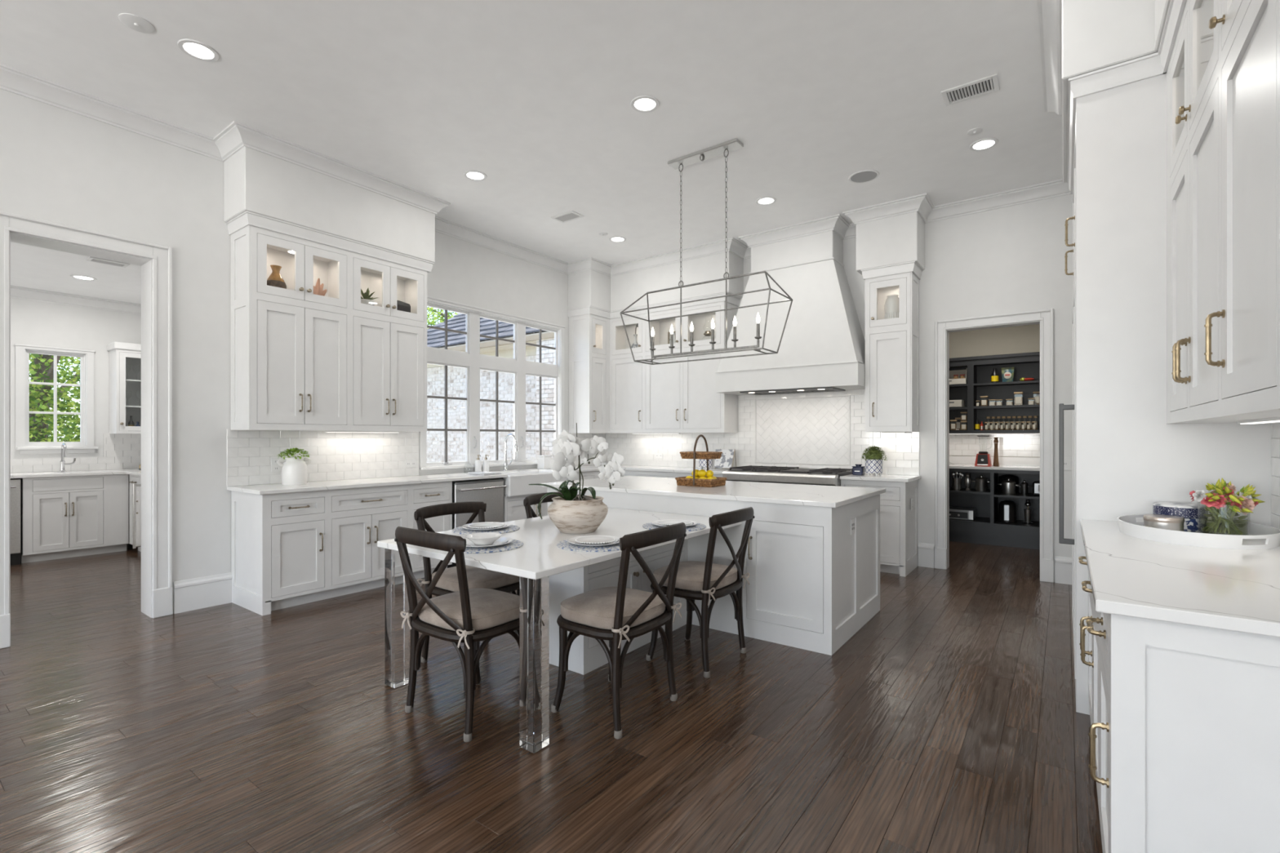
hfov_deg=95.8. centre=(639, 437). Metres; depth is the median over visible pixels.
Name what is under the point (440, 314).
leafy tree
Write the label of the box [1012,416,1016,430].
spice jar
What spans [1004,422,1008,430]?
spice jar
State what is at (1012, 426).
spice jar
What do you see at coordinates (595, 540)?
salad plate
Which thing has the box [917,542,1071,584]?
baseboard
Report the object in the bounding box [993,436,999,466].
pepper mill
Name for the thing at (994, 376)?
bottle
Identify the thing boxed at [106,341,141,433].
upper cabinet
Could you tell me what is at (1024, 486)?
cooking pot
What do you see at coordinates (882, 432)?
strip light
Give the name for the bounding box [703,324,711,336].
lantern
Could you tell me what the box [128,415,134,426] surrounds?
bottle
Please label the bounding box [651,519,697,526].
dinner plate
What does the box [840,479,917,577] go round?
base cabinet
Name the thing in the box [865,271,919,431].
upper cabinet
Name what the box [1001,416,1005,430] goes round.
spice jar
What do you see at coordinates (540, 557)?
dining table
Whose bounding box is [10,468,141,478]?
countertop
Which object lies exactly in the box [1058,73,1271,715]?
wall
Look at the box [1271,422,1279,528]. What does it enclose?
wall
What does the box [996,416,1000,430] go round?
spice jar
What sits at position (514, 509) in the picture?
base cabinet
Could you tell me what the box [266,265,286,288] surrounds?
vase
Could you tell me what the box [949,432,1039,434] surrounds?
strip light
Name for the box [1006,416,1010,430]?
spice jar
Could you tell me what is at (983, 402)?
canister
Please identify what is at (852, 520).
outlet plate
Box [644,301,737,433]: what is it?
upper cabinet
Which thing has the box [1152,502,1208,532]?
tin
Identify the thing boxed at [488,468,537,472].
countertop
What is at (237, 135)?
trim
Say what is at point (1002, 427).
spice jar
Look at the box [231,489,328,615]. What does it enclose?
base cabinet
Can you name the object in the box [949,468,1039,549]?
shelving
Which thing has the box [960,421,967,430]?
canister
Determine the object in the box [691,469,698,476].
lemon
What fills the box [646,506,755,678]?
dining chair
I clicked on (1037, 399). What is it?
canister
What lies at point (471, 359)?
window
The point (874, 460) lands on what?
potted plant
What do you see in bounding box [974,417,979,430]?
bottle
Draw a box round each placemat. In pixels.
[452,524,519,534]
[463,539,523,553]
[556,539,620,551]
[642,522,706,531]
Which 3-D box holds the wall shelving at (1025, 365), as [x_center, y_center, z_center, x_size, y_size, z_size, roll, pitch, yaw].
[4.503,-0.532,7.189,3.150,0.955,0.370,0,0,36]
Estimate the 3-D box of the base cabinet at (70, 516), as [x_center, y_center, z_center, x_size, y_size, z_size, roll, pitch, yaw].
[-6.301,0.858,6.419,0.634,0.885,0.830,0,0,36]
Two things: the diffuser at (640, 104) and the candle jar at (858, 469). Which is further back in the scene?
the candle jar at (858, 469)
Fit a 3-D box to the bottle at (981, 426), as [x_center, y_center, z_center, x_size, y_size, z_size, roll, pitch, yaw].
[4.292,-0.145,7.257,0.042,0.110,0.041,0,0,36]
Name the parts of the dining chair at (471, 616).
post, rail, post, seat, leg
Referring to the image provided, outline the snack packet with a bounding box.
[1019,377,1035,381]
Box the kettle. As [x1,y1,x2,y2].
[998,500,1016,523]
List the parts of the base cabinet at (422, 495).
drawer, door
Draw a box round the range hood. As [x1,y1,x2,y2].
[715,257,865,395]
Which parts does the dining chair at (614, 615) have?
leg, leg, seat, post, rail, post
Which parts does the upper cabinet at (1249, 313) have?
handle, knob, glass door, door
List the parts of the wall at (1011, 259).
pencil frame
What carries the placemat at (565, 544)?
on the dining table
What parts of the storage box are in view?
panel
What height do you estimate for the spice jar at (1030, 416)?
0.170 m
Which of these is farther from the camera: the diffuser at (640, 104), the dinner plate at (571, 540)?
the diffuser at (640, 104)
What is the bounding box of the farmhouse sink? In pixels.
[499,470,567,497]
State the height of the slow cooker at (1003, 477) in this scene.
0.225 m
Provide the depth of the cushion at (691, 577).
3.28 m
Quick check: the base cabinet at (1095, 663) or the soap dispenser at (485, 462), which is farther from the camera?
the soap dispenser at (485, 462)
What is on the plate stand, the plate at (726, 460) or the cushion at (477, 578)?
the plate at (726, 460)
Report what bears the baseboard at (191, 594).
attached to the wall at (57, 165)
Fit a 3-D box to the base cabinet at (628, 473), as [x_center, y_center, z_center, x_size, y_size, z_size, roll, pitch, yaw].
[0.473,0.858,7.187,1.655,0.885,0.604,0,0,36]
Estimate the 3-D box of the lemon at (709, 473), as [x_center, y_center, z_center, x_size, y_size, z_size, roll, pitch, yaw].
[0.552,0.289,4.582,0.067,0.061,0.065,0,0,36]
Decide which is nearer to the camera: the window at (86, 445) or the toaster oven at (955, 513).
the window at (86, 445)
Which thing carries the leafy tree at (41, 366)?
on the patio
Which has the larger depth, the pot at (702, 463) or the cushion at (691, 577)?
the pot at (702, 463)
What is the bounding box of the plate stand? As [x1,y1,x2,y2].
[714,448,736,469]
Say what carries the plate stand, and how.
on the countertop at (584, 468)
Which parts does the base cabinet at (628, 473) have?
drawer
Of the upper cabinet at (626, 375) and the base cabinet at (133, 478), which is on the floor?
the base cabinet at (133, 478)
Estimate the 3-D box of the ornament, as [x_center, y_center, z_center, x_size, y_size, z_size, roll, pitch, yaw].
[-2.741,-1.220,4.900,0.108,0.255,0.137,0,0,-2]
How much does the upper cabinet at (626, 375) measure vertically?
1.548 m
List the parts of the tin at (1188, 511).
lid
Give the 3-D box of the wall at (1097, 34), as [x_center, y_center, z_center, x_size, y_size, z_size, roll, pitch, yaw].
[2.194,-1.984,2.415,0.698,0.569,3.090,0,0,36]
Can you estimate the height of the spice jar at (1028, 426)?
0.102 m
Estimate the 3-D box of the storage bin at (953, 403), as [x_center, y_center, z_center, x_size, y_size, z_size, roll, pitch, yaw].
[4.069,-0.433,7.522,0.255,0.095,0.257,0,0,36]
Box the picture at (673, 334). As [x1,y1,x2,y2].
[669,333,675,343]
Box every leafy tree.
[29,353,79,441]
[426,306,458,328]
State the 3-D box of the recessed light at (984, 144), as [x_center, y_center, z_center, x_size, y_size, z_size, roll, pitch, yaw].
[2.660,-2.267,4.473,0.196,0.006,0.196,0,0,36]
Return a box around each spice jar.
[984,422,988,430]
[986,416,990,430]
[991,416,995,430]
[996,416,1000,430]
[1000,422,1004,430]
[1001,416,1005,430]
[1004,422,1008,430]
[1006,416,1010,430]
[1010,422,1014,430]
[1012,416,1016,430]
[1015,421,1020,430]
[1017,416,1021,430]
[1021,421,1025,429]
[1022,416,1026,430]
[1026,421,1031,430]
[1027,415,1031,429]
[1031,421,1036,430]
[1033,415,1037,429]
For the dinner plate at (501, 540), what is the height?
0.018 m
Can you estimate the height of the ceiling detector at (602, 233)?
0.016 m
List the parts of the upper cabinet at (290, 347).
panel, glass door, door, handle, handle, glass door, door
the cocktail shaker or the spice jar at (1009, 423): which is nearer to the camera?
the spice jar at (1009, 423)
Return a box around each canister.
[537,454,551,468]
[950,419,957,430]
[955,417,960,430]
[960,412,967,421]
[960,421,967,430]
[975,400,980,406]
[980,395,988,405]
[988,399,995,405]
[995,399,1002,405]
[1005,399,1013,405]
[1013,391,1022,404]
[1027,398,1034,404]
[1032,391,1039,404]
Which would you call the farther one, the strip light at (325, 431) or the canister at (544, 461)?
the canister at (544, 461)
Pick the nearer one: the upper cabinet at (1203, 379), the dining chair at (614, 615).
the upper cabinet at (1203, 379)
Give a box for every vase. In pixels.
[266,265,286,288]
[631,323,638,347]
[884,294,899,319]
[1189,478,1265,535]
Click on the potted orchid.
(571, 513)
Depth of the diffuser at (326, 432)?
5.09 m
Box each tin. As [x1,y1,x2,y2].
[1143,514,1184,531]
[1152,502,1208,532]
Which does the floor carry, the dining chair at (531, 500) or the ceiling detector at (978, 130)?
the dining chair at (531, 500)
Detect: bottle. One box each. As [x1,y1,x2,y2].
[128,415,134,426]
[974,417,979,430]
[979,421,983,430]
[991,368,998,382]
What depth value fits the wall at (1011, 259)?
5.81 m
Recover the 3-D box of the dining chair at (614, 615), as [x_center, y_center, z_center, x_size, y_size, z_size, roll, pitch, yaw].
[-0.094,0.856,2.786,0.540,0.897,0.525,0,0,36]
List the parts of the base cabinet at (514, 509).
door, door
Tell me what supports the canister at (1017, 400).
on the wall shelving at (1025, 365)
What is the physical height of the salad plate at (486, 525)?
0.016 m
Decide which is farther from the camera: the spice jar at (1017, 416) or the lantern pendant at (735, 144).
the spice jar at (1017, 416)
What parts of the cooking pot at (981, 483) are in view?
pot, lid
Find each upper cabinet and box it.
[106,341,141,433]
[230,225,350,431]
[350,251,426,431]
[568,313,609,433]
[609,313,646,433]
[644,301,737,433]
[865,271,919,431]
[1166,0,1237,423]
[1174,0,1279,421]
[1204,0,1279,416]
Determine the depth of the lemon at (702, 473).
4.56 m
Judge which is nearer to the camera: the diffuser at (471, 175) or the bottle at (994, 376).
the diffuser at (471, 175)
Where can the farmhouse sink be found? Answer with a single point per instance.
(517, 482)
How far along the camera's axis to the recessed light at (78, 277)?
5.88 m
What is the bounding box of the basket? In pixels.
[675,434,726,487]
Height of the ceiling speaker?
0.006 m
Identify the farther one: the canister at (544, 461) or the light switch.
the canister at (544, 461)
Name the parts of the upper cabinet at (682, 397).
glass door, door, glass door, door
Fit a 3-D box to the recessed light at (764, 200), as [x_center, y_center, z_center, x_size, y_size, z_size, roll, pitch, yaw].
[1.208,-2.267,5.540,0.196,0.006,0.196,0,0,36]
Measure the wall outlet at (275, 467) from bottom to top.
0.115 m
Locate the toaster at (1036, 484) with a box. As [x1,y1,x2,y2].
[1032,480,1039,496]
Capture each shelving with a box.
[949,351,1039,433]
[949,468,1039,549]
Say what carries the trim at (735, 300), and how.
attached to the upper cabinet at (682, 397)
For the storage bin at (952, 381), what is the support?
on the wall shelving at (1025, 365)
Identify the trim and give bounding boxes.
[0,0,1070,276]
[10,285,141,315]
[226,210,434,272]
[567,292,740,319]
[861,261,922,279]
[1066,52,1166,194]
[1158,0,1186,74]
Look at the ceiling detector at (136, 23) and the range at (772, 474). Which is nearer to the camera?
the ceiling detector at (136, 23)
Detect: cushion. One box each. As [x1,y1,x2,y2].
[417,588,519,631]
[431,564,519,591]
[560,586,665,629]
[653,560,737,591]
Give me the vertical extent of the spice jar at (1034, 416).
0.170 m
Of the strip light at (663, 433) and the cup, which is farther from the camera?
the strip light at (663, 433)
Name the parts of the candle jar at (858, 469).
lid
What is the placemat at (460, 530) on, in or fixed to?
on the dining table
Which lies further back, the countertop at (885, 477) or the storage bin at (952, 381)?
the storage bin at (952, 381)
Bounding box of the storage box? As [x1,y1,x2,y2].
[396,300,410,312]
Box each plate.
[461,521,510,530]
[465,536,512,547]
[467,522,503,528]
[567,535,619,546]
[574,535,615,544]
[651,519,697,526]
[657,520,691,525]
[714,448,734,468]
[850,518,854,535]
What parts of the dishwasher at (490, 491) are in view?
kick plate, door, handle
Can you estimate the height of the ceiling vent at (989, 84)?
0.013 m
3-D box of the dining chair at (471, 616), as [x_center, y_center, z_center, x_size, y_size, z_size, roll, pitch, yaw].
[-0.816,0.856,2.741,0.525,0.897,0.540,0,0,36]
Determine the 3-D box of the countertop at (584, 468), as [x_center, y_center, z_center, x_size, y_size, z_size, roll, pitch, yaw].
[-0.016,0.400,7.018,2.250,0.030,1.450,0,0,36]
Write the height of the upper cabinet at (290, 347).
1.548 m
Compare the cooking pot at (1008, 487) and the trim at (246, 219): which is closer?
the trim at (246, 219)
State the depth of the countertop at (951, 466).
6.97 m
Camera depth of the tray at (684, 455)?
4.55 m
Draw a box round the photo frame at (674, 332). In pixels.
[667,331,675,343]
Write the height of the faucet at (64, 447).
0.322 m
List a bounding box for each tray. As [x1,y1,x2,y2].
[675,475,726,487]
[680,451,722,459]
[1116,514,1279,549]
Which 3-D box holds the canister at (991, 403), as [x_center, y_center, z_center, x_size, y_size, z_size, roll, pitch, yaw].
[4.384,-0.428,7.190,0.076,0.086,0.076,0,0,36]
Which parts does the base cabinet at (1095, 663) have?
handle, handle, door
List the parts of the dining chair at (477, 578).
post, rail, seat, post, leg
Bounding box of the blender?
[974,435,991,466]
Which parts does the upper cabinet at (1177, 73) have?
glass door, door, handle, pane, knob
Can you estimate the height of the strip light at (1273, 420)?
0.013 m
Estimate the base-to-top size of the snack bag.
0.183 m
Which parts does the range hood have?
vent frame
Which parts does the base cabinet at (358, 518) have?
door, handle, drawer, handle, handle, door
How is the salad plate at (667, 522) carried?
on the dinner plate at (655, 522)
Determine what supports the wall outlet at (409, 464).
attached to the wall at (57, 165)
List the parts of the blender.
control panel, motor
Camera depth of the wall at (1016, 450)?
7.37 m
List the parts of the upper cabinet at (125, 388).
cornice, glass door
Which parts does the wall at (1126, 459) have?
handle, handle, handle, refrigerator door, door, refrigerator door, door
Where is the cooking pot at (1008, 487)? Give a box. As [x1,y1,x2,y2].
[997,478,1019,494]
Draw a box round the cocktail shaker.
[964,472,971,490]
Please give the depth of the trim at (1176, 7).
2.33 m
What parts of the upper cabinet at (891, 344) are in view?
handle, glass door, door, panel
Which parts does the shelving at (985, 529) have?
shelf, shelf, shelf, shelf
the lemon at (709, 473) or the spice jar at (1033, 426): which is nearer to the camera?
the lemon at (709, 473)
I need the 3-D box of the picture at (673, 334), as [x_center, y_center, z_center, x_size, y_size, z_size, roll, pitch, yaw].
[0.419,-1.230,7.430,0.086,0.220,0.004,0,0,36]
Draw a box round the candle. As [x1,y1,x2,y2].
[649,312,761,358]
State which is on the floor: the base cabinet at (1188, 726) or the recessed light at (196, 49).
the base cabinet at (1188, 726)
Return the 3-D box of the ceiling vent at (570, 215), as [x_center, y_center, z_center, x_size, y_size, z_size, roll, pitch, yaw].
[-0.745,-2.264,5.938,0.300,0.013,0.180,0,0,36]
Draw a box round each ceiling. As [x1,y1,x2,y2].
[0,0,1062,264]
[10,241,141,304]
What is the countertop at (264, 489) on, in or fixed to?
on the base cabinet at (279, 542)
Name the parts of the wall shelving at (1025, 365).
shelf, shelf, shelf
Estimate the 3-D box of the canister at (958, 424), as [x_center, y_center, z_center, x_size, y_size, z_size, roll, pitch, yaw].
[4.128,-0.173,7.489,0.072,0.165,0.072,0,0,36]
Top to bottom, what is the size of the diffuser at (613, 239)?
0.003 m
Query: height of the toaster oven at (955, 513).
0.130 m
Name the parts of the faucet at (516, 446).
spout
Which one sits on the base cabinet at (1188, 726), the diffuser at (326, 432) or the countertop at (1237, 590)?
the countertop at (1237, 590)
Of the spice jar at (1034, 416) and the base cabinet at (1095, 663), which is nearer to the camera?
the base cabinet at (1095, 663)
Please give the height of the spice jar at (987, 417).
0.170 m
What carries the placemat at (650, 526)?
on the dining table
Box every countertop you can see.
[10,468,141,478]
[226,472,507,494]
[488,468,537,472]
[533,465,733,474]
[840,473,920,482]
[949,464,1039,471]
[1080,519,1279,637]
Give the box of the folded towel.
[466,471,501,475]
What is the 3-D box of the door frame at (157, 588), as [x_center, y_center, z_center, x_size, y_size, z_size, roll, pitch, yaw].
[-3.811,-0.046,3.947,0.285,2.693,0.926,0,0,36]
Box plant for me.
[276,447,311,484]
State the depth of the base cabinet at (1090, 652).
2.52 m
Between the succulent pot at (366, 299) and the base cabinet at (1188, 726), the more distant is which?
the succulent pot at (366, 299)
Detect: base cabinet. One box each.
[21,474,128,563]
[128,474,141,551]
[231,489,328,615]
[323,484,410,599]
[410,480,452,579]
[503,494,547,522]
[549,538,688,675]
[567,471,599,480]
[623,470,722,478]
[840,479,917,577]
[1078,555,1093,725]
[1080,580,1099,814]
[1085,612,1279,852]
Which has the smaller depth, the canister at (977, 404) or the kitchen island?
the kitchen island
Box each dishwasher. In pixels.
[10,478,21,565]
[447,477,506,568]
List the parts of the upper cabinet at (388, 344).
glass door, door, handle, handle, glass door, door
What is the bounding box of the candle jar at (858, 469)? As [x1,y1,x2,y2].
[852,464,865,475]
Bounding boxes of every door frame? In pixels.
[0,210,173,648]
[934,308,1053,582]
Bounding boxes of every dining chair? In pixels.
[394,526,519,742]
[413,501,519,662]
[523,492,563,518]
[551,522,686,738]
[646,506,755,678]
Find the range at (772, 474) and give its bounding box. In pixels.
[722,465,852,486]
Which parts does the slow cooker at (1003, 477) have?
lid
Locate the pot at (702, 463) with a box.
[698,458,712,469]
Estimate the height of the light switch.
0.115 m
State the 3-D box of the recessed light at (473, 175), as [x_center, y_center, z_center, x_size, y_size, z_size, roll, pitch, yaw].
[-1.425,-2.267,5.004,0.196,0.006,0.196,0,0,36]
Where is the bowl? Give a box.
[466,532,502,545]
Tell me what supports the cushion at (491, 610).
on the dining chair at (471, 616)
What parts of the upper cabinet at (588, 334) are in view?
panel, glass door, door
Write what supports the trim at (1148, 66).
attached to the wall at (1097, 34)
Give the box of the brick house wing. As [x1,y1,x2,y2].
[426,313,554,462]
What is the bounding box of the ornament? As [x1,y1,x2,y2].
[313,278,326,296]
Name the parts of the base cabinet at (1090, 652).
handle, handle, door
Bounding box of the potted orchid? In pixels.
[528,422,625,533]
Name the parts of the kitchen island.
handle, door, panel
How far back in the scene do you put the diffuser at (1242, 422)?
1.91 m
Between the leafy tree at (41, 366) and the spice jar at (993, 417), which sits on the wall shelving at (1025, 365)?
the spice jar at (993, 417)
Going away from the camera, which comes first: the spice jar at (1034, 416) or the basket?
the basket
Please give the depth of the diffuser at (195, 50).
3.39 m
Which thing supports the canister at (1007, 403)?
on the wall shelving at (1025, 365)
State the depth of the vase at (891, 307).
5.77 m
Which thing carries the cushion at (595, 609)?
on the dining chair at (614, 615)
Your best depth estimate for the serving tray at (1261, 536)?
2.08 m
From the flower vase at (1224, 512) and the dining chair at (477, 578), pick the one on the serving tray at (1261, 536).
the flower vase at (1224, 512)
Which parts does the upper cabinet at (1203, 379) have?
handle, knob, glass door, door, pane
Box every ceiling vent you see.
[85,256,129,267]
[551,210,583,222]
[941,73,999,106]
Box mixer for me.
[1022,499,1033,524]
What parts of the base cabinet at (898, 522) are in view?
drawer, door, panel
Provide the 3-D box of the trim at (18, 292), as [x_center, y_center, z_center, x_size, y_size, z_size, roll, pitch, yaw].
[-5.471,-1.573,5.010,3.650,0.115,3.300,0,0,36]
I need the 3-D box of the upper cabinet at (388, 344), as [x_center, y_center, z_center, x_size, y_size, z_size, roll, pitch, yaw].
[-2.395,-0.831,5.346,0.407,1.548,0.742,0,0,36]
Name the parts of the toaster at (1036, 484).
panel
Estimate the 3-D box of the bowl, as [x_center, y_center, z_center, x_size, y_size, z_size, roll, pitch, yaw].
[-0.777,0.507,2.878,0.173,0.042,0.173,0,0,36]
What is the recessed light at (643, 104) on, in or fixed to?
in the ceiling at (535, 97)
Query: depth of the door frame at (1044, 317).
5.46 m
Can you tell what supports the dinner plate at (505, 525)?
on the placemat at (460, 530)
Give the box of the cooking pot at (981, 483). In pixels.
[971,475,990,491]
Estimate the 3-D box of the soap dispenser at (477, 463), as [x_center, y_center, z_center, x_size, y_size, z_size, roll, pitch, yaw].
[-1.786,0.288,6.379,0.072,0.194,0.071,0,0,-13]
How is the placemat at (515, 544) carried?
on the dining table
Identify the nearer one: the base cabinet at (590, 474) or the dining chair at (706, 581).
the dining chair at (706, 581)
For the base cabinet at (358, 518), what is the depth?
4.81 m
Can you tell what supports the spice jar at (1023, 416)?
on the wall shelving at (1025, 365)
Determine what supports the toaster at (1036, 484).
on the shelving at (985, 529)
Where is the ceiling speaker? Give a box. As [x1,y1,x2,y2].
[848,169,879,182]
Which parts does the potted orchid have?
flower, flower, flower, flower, flower, flower, flower, flower, flower, flower, pot, flower, flower, flower, flower, flower stem, flower, flower, flower, flower, flower, flower, flower, flower, flower, flower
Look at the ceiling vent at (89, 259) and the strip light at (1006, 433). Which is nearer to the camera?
the ceiling vent at (89, 259)
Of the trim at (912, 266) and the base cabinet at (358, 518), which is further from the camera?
the trim at (912, 266)
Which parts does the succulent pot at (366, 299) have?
pot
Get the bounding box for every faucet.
[58,443,75,471]
[502,433,518,471]
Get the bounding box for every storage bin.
[949,368,967,384]
[949,400,964,407]
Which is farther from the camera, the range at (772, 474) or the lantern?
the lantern
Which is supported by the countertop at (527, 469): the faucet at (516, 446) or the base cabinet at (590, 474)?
the faucet at (516, 446)
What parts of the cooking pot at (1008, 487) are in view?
pot, lid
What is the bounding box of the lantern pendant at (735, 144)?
[620,137,792,364]
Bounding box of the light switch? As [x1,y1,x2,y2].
[1063,457,1071,470]
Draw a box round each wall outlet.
[271,457,280,471]
[405,459,416,467]
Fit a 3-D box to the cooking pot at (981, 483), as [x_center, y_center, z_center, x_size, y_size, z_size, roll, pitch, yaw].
[4.244,0.566,7.181,0.220,0.195,0.136,0,0,36]
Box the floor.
[0,541,1102,852]
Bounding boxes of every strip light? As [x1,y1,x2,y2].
[324,431,399,432]
[631,432,679,434]
[881,431,906,433]
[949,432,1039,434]
[1237,416,1279,424]
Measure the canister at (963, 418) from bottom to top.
0.115 m
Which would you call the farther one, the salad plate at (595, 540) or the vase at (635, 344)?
the vase at (635, 344)
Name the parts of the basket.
handle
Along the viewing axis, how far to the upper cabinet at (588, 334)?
7.58 m
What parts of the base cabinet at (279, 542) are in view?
panel, drawer, door, handle, handle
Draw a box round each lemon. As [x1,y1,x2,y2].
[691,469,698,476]
[697,469,706,476]
[706,470,713,476]
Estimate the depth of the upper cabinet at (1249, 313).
1.44 m
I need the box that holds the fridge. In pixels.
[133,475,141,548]
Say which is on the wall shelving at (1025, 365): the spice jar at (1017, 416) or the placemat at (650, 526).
the spice jar at (1017, 416)
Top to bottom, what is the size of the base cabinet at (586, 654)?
0.728 m
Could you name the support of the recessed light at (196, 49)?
in the ceiling at (535, 97)
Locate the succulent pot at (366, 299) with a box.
[360,288,376,305]
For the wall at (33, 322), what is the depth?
6.74 m
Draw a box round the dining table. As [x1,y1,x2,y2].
[377,507,742,753]
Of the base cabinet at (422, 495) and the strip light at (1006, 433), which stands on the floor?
the base cabinet at (422, 495)
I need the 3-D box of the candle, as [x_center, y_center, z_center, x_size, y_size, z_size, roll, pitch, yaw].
[0.497,-0.806,4.622,1.020,0.263,0.053,0,0,36]
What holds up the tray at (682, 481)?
on the basket
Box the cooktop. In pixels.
[728,469,852,477]
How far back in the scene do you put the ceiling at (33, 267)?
5.79 m
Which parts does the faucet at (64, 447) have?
spout, lever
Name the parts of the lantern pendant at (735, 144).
hanger rod, chain, canopy knob, frame, frame, hanger rod, chain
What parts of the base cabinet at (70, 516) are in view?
door, handle, panel, handle, door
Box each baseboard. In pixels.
[173,572,232,613]
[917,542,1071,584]
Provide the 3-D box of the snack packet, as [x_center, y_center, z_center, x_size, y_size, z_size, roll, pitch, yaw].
[4.673,-0.700,6.976,0.154,0.048,0.103,0,0,36]
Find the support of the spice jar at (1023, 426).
on the wall shelving at (1025, 365)
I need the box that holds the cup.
[1023,508,1031,522]
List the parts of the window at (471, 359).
sash, sash, sill, sash, sash, sash, sash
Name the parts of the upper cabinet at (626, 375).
glass door, door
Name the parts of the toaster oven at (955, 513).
control panel, plate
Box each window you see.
[13,343,98,454]
[419,295,565,470]
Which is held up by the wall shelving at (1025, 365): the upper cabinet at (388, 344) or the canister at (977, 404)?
the canister at (977, 404)
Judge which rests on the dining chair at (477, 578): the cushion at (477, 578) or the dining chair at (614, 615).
the cushion at (477, 578)
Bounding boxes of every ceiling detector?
[118,13,154,33]
[599,231,608,235]
[967,127,982,135]
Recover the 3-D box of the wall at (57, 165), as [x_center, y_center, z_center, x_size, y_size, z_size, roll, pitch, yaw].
[-3.906,-0.485,3.501,0.660,3.570,12.020,0,0,36]
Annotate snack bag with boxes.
[1001,367,1013,382]
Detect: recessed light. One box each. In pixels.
[70,275,96,280]
[177,38,219,62]
[463,169,487,181]
[608,235,626,242]
[631,95,659,112]
[755,196,776,204]
[968,137,998,151]
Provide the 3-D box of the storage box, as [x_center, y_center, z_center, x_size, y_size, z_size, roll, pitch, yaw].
[-2.277,-1.193,5.496,0.111,0.186,0.146,0,0,36]
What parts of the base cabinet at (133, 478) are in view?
drawer, door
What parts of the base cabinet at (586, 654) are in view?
drawer, door, knob, drawer, door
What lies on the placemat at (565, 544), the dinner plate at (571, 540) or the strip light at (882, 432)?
the dinner plate at (571, 540)
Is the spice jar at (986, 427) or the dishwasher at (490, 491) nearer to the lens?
the dishwasher at (490, 491)
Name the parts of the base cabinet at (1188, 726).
handle, handle, drawer, door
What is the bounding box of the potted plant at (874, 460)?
[861,445,887,475]
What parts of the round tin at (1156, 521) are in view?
lid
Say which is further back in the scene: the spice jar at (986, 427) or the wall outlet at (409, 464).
the spice jar at (986, 427)
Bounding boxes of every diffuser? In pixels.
[74,275,93,279]
[183,42,213,58]
[325,431,356,432]
[466,172,484,179]
[611,237,623,241]
[635,98,655,110]
[653,433,679,434]
[758,198,773,204]
[973,140,994,149]
[1007,433,1039,434]
[1240,420,1279,424]
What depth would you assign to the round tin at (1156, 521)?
2.26 m
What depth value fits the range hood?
6.11 m
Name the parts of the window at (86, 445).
sash, sill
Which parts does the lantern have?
burner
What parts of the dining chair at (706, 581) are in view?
leg, leg, seat, post, rail, post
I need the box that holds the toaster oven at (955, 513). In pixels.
[949,506,976,520]
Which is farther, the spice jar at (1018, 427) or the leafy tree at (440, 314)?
the leafy tree at (440, 314)
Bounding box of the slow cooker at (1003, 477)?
[998,474,1018,493]
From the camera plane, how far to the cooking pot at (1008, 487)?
6.96 m
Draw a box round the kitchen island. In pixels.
[541,475,885,655]
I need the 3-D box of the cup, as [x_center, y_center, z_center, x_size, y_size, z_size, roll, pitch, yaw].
[4.622,0.934,6.885,0.084,0.155,0.084,0,0,36]
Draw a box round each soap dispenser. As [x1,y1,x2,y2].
[475,454,481,471]
[482,454,488,471]
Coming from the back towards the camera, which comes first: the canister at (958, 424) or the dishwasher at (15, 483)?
the canister at (958, 424)
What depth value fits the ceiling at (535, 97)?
3.84 m
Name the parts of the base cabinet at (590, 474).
drawer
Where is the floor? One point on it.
(948, 722)
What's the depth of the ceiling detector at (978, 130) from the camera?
4.27 m
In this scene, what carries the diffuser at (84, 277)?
attached to the recessed light at (78, 277)
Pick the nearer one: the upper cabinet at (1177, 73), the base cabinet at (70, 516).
the upper cabinet at (1177, 73)
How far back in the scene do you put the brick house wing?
11.24 m
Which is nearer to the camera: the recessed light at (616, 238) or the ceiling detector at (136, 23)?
the ceiling detector at (136, 23)
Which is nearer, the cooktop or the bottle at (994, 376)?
the cooktop
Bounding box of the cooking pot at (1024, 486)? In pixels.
[1016,480,1032,494]
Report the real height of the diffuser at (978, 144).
0.003 m
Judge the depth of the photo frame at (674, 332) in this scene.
7.44 m
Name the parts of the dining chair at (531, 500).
post, rail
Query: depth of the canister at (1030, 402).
6.93 m
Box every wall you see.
[0,88,610,613]
[10,297,141,544]
[605,194,1072,582]
[949,324,1039,466]
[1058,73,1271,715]
[1062,0,1170,182]
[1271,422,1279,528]
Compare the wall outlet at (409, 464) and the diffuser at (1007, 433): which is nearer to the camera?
the wall outlet at (409, 464)
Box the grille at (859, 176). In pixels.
[850,171,876,182]
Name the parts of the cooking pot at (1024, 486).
pot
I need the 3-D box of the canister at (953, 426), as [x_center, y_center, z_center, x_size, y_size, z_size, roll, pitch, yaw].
[4.039,-0.158,7.443,0.074,0.135,0.074,0,0,36]

